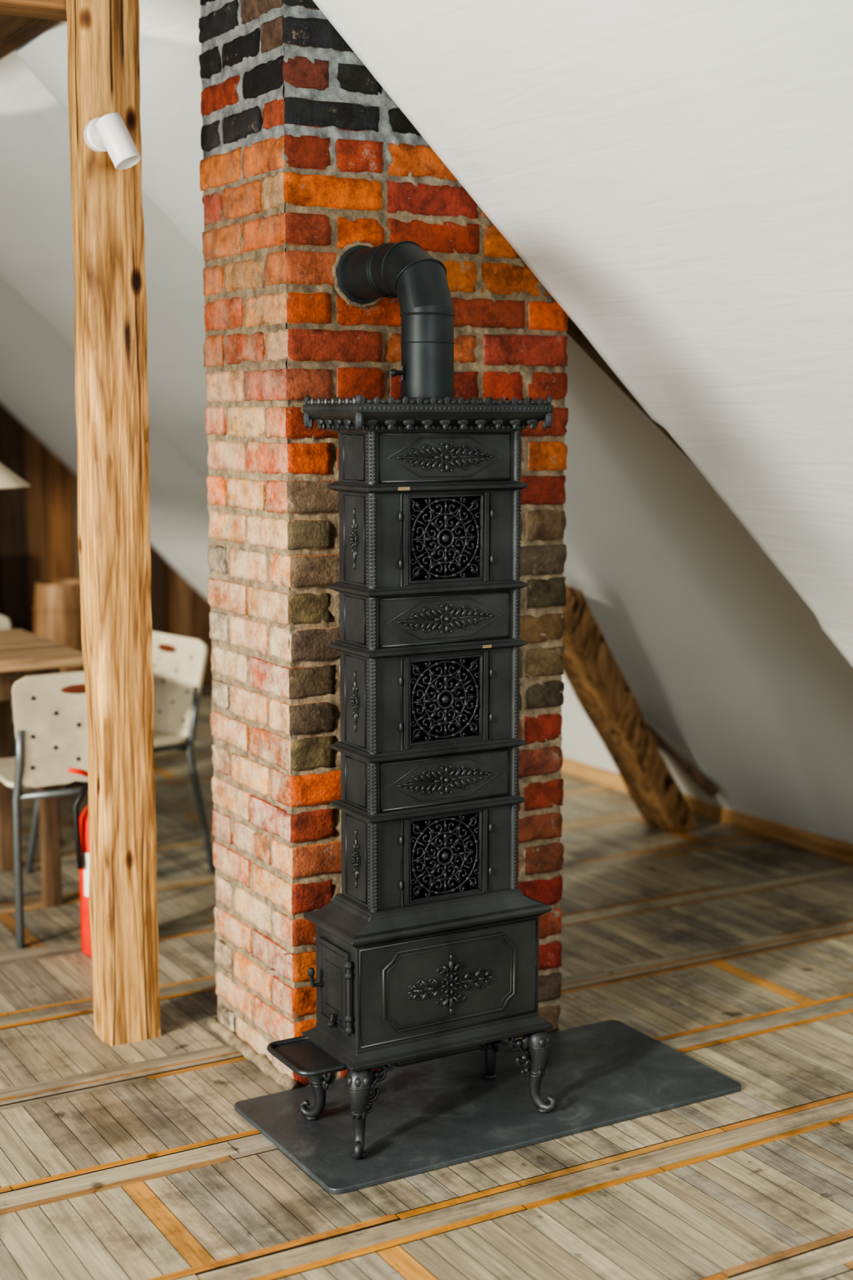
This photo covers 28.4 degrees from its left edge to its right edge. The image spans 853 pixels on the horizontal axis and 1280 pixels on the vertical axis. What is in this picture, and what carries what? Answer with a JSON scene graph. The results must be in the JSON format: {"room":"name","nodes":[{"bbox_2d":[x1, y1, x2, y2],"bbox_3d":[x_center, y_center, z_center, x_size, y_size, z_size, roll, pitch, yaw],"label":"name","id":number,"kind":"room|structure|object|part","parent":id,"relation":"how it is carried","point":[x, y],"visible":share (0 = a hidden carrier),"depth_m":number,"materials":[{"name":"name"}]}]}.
{"room":"attic room","nodes":[
{"label":"attic room","id":0,"kind":"room"},
{"bbox_2d":[0,13,60,59],"bbox_3d":[-1.688,-1.434,3.261,2.311,0.025,8.900,-4,9,-30],"label":"ceiling","id":1,"kind":"structure","parent":0,"point":[15,31],"depth_m":4.32,"materials":[{"name":"brown wood"}]},
{"bbox_2d":[0,462,30,488],"bbox_3d":[-1.341,-1.041,4.902,0.336,1.190,0.336,-4,9,-30],"label":"pendant lamp","id":2,"kind":"object","parent":1,"relation":"hanging from","point":[8,479],"visible":1,"depth_m":4.93,"materials":[{"name":"fabric"}]},
{"bbox_2d":[0,402,212,688],"bbox_3d":[-3.944,-0.819,7.231,7.454,2.600,0.054,-4,9,-30],"label":"wall","id":3,"kind":"structure","parent":0,"point":[48,522],"depth_m":8.43,"materials":[{"name":"brown wood"}]},
{"bbox_2d":[560,756,852,864],"bbox_3d":[1.469,0.709,5.387,0.075,0.063,8.896,-4,9,-30],"label":"baseboard","id":4,"kind":"structure","parent":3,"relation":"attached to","point":[834,848],"depth_m":5.90,"materials":[{"name":"brown wood"}]},
{"bbox_2d":[0,0,852,843],"bbox_3d":[0.414,-0.457,4.617,2.550,2.642,8.900,-4,9,-30],"label":"ceiling","id":5,"kind":"structure","parent":0,"point":[677,175],"depth_m":3.74,"materials":[{"name":"white paint"}]},
{"bbox_2d":[565,315,694,464],"bbox_3d":[0.621,-0.509,4.167,0.772,0.745,0.214,-4,9,-30],"label":"rafter","id":6,"kind":"object","parent":5,"relation":"attached to","point":[573,331],"visible":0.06,"depth_m":4.08,"materials":[{"name":"brown wood"}]},
{"bbox_2d":[645,721,719,796],"bbox_3d":[0.814,0.365,5.776,0.411,0.375,0.037,-2,8,-15],"label":"batten","id":7,"kind":"object","parent":5,"relation":"attached to","point":[706,784],"visible":0.59,"depth_m":5.80,"materials":[{"name":"brown wood"}]},
{"bbox_2d":[0,688,852,1279],"bbox_3d":[-2.072,1.025,3.277,8.538,0.004,9.054,-4,9,-30],"label":"floor","id":8,"kind":"structure","parent":0,"point":[730,948],"depth_m":3.52,"materials":[{"name":"brown wood"}]},
{"bbox_2d":[0,614,62,845],"bbox_3d":[-1.525,0.314,5.757,0.403,0.751,0.472,-5,9,-32],"label":"dining chair","id":9,"kind":"object","parent":8,"relation":"on","point":[4,621],"visible":0.06,"depth_m":5.97,"materials":[{"name":"beige paint"}]},
{"bbox_3d":[-1.623,0.079,5.884,0.373,0.319,0.076,-5,9,-32],"label":"backrest","id":10,"kind":"part","parent":9,"relation":"part of","materials":[{"name":"beige paint"}]},
{"bbox_3d":[-1.512,0.254,5.728,0.380,0.014,0.370,-5,9,-32],"label":"seat","id":11,"kind":"part","parent":9,"relation":"part of","materials":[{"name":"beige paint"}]},
{"bbox_3d":[-1.525,0.387,5.767,0.403,0.604,0.472,-5,9,-32],"label":"tube frame","id":12,"kind":"part","parent":9,"relation":"part of","materials":[{"name":"grey metal"}]},
{"bbox_2d":[0,628,83,907],"bbox_3d":[-1.875,0.434,4.812,1.680,0.760,0.677,-4,9,-30],"label":"dining table","id":13,"kind":"object","parent":8,"relation":"on","point":[23,653],"visible":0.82,"depth_m":4.99,"materials":[{"name":"brown wood"}]},
{"bbox_3d":[-1.878,0.453,4.804,1.555,0.724,0.565,-4,9,-30],"label":"table frame","id":14,"kind":"part","parent":13,"relation":"part of","materials":[{"name":"brown wood"}]},
{"bbox_2d":[0,671,88,948],"bbox_3d":[-1.045,0.435,4.853,0.403,0.751,0.472,-4,9,-27],"label":"dining chair","id":15,"kind":"object","parent":8,"relation":"on","point":[50,713],"visible":0.52,"depth_m":4.62,"materials":[{"name":"beige paint"}]},
{"bbox_3d":[-1.056,0.369,4.867,0.380,0.014,0.370,-4,9,-27],"label":"seat","id":16,"kind":"part","parent":15,"relation":"part of","materials":[{"name":"beige paint"}]},
{"bbox_3d":[-0.961,0.243,4.661,0.373,0.319,0.076,-4,9,-27],"label":"backrest","id":17,"kind":"part","parent":15,"relation":"part of","materials":[{"name":"beige paint"}]},
{"bbox_2d":[32,579,88,788],"bbox_3d":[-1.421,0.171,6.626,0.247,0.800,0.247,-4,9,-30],"label":"chair","id":18,"kind":"object","parent":8,"relation":"on","point":[57,605],"visible":0.3,"depth_m":6.49,"materials":[{"name":"brown wood"}]},
{"bbox_2d":[63,767,91,956],"bbox_3d":[-0.882,0.591,4.539,0.120,0.522,0.148,3,8,20],"label":"fire extinguisher","id":19,"kind":"object","parent":8,"relation":"on","point":[80,824],"visible":0.34,"depth_m":4.50,"materials":[{"name":"red metal"}]},
{"bbox_3d":[-0.910,0.359,4.495,0.091,0.050,0.015,-6,10,-38],"label":"lever","id":20,"kind":"part","parent":19,"relation":"part of","materials":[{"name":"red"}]},
{"bbox_2d":[66,0,160,1045],"bbox_3d":[-0.707,-0.276,3.822,0.142,2.430,0.129,-4,9,-30],"label":"timber post","id":21,"kind":"object","parent":8,"relation":"on","point":[112,397],"visible":0.99,"depth_m":3.77,"materials":[{"name":"brown wood"}]},
{"bbox_2d":[0,0,66,21],"bbox_3d":[-1.711,-1.370,3.240,2.245,0.094,0.127,-4,9,-30],"label":"ceiling beam","id":22,"kind":"structure","parent":21,"relation":"attached to","point":[55,10],"depth_m":3.70,"materials":[{"name":"brown wood"}]},
{"bbox_2d":[83,112,140,169],"bbox_3d":[-0.670,-1.062,3.602,0.078,0.118,0.137,-7,10,-42],"label":"wall spotlight","id":23,"kind":"object","parent":21,"relation":"attached to","point":[108,132],"visible":1,"depth_m":3.57,"materials":[{"name":"white plastic"}]},
{"bbox_2d":[24,631,215,873],"bbox_3d":[-0.976,0.371,5.330,0.472,0.751,0.403,-7,10,-41],"label":"dining chair","id":24,"kind":"object","parent":8,"relation":"on","point":[179,662],"visible":0.59,"depth_m":5.35,"materials":[{"name":"beige paint"}]},
{"bbox_3d":[-0.994,0.310,5.305,0.370,0.014,0.380,-7,10,-41],"label":"seat","id":25,"kind":"part","parent":24,"relation":"part of","materials":[{"name":"beige paint"}]},
{"bbox_3d":[-0.836,0.141,5.421,0.076,0.319,0.373,-7,10,-41],"label":"backrest","id":26,"kind":"part","parent":24,"relation":"part of","materials":[{"name":"beige paint"}]},
{"bbox_2d":[198,0,568,1090],"bbox_3d":[-0.099,-0.296,3.835,0.726,2.478,0.446,-4,9,-30],"label":"brick chimney","id":27,"kind":"object","parent":8,"relation":"on","point":[307,157],"visible":0.59,"depth_m":3.61,"materials":[{"name":"red brick"}]},
{"bbox_2d":[234,1019,741,1194],"bbox_3d":[0.139,0.974,3.601,1.000,0.011,0.473,-4,9,-30],"label":"hearth slab","id":28,"kind":"object","parent":8,"relation":"on","point":[437,1113],"visible":1,"depth_m":3.54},
{"bbox_2d":[266,394,557,1159],"bbox_3d":[-0.037,0.256,3.368,0.568,1.475,0.261,-4,9,-30],"label":"stove","id":29,"kind":"object","parent":28,"relation":"on","point":[428,949],"visible":1,"depth_m":3.31,"materials":[{"name":"black metal"}]},
{"bbox_2d":[266,1035,346,1077],"bbox_3d":[-0.234,0.822,3.333,0.116,0.014,0.185,-4,9,-30],"label":"shelf","id":30,"kind":"object","parent":29,"relation":"attached to","point":[307,1055],"depth_m":3.33,"materials":[{"name":"metal"}]},
{"bbox_3d":[-0.192,0.686,3.320,0.043,0.167,0.142,-4,9,-30],"label":"firebox door","id":31,"kind":"part","parent":29,"relation":"part of","materials":[{"name":"metal"}]},
{"bbox_2d":[331,240,457,402],"bbox_3d":[-0.066,-0.642,3.376,0.153,0.335,0.368,-4,9,-30],"label":"pipe","id":32,"kind":"object","parent":29,"relation":"on","point":[363,273],"visible":0.91,"depth_m":3.25,"materials":[{"name":"metal"}]},
{"bbox_3d":[0.004,-0.442,3.298,0.435,0.072,0.233,-4,9,-30],"label":"cornice","id":33,"kind":"part","parent":29,"relation":"part of","materials":[{"name":"metal"}]},
{"bbox_2d":[562,585,698,832],"bbox_3d":[0.625,0.239,5.512,0.185,0.958,1.009,5,9,33],"label":"strut","id":34,"kind":"object","parent":8,"relation":"on","point":[591,669],"visible":0.81,"depth_m":5.43,"materials":[{"name":"brown wood"}]}
]}

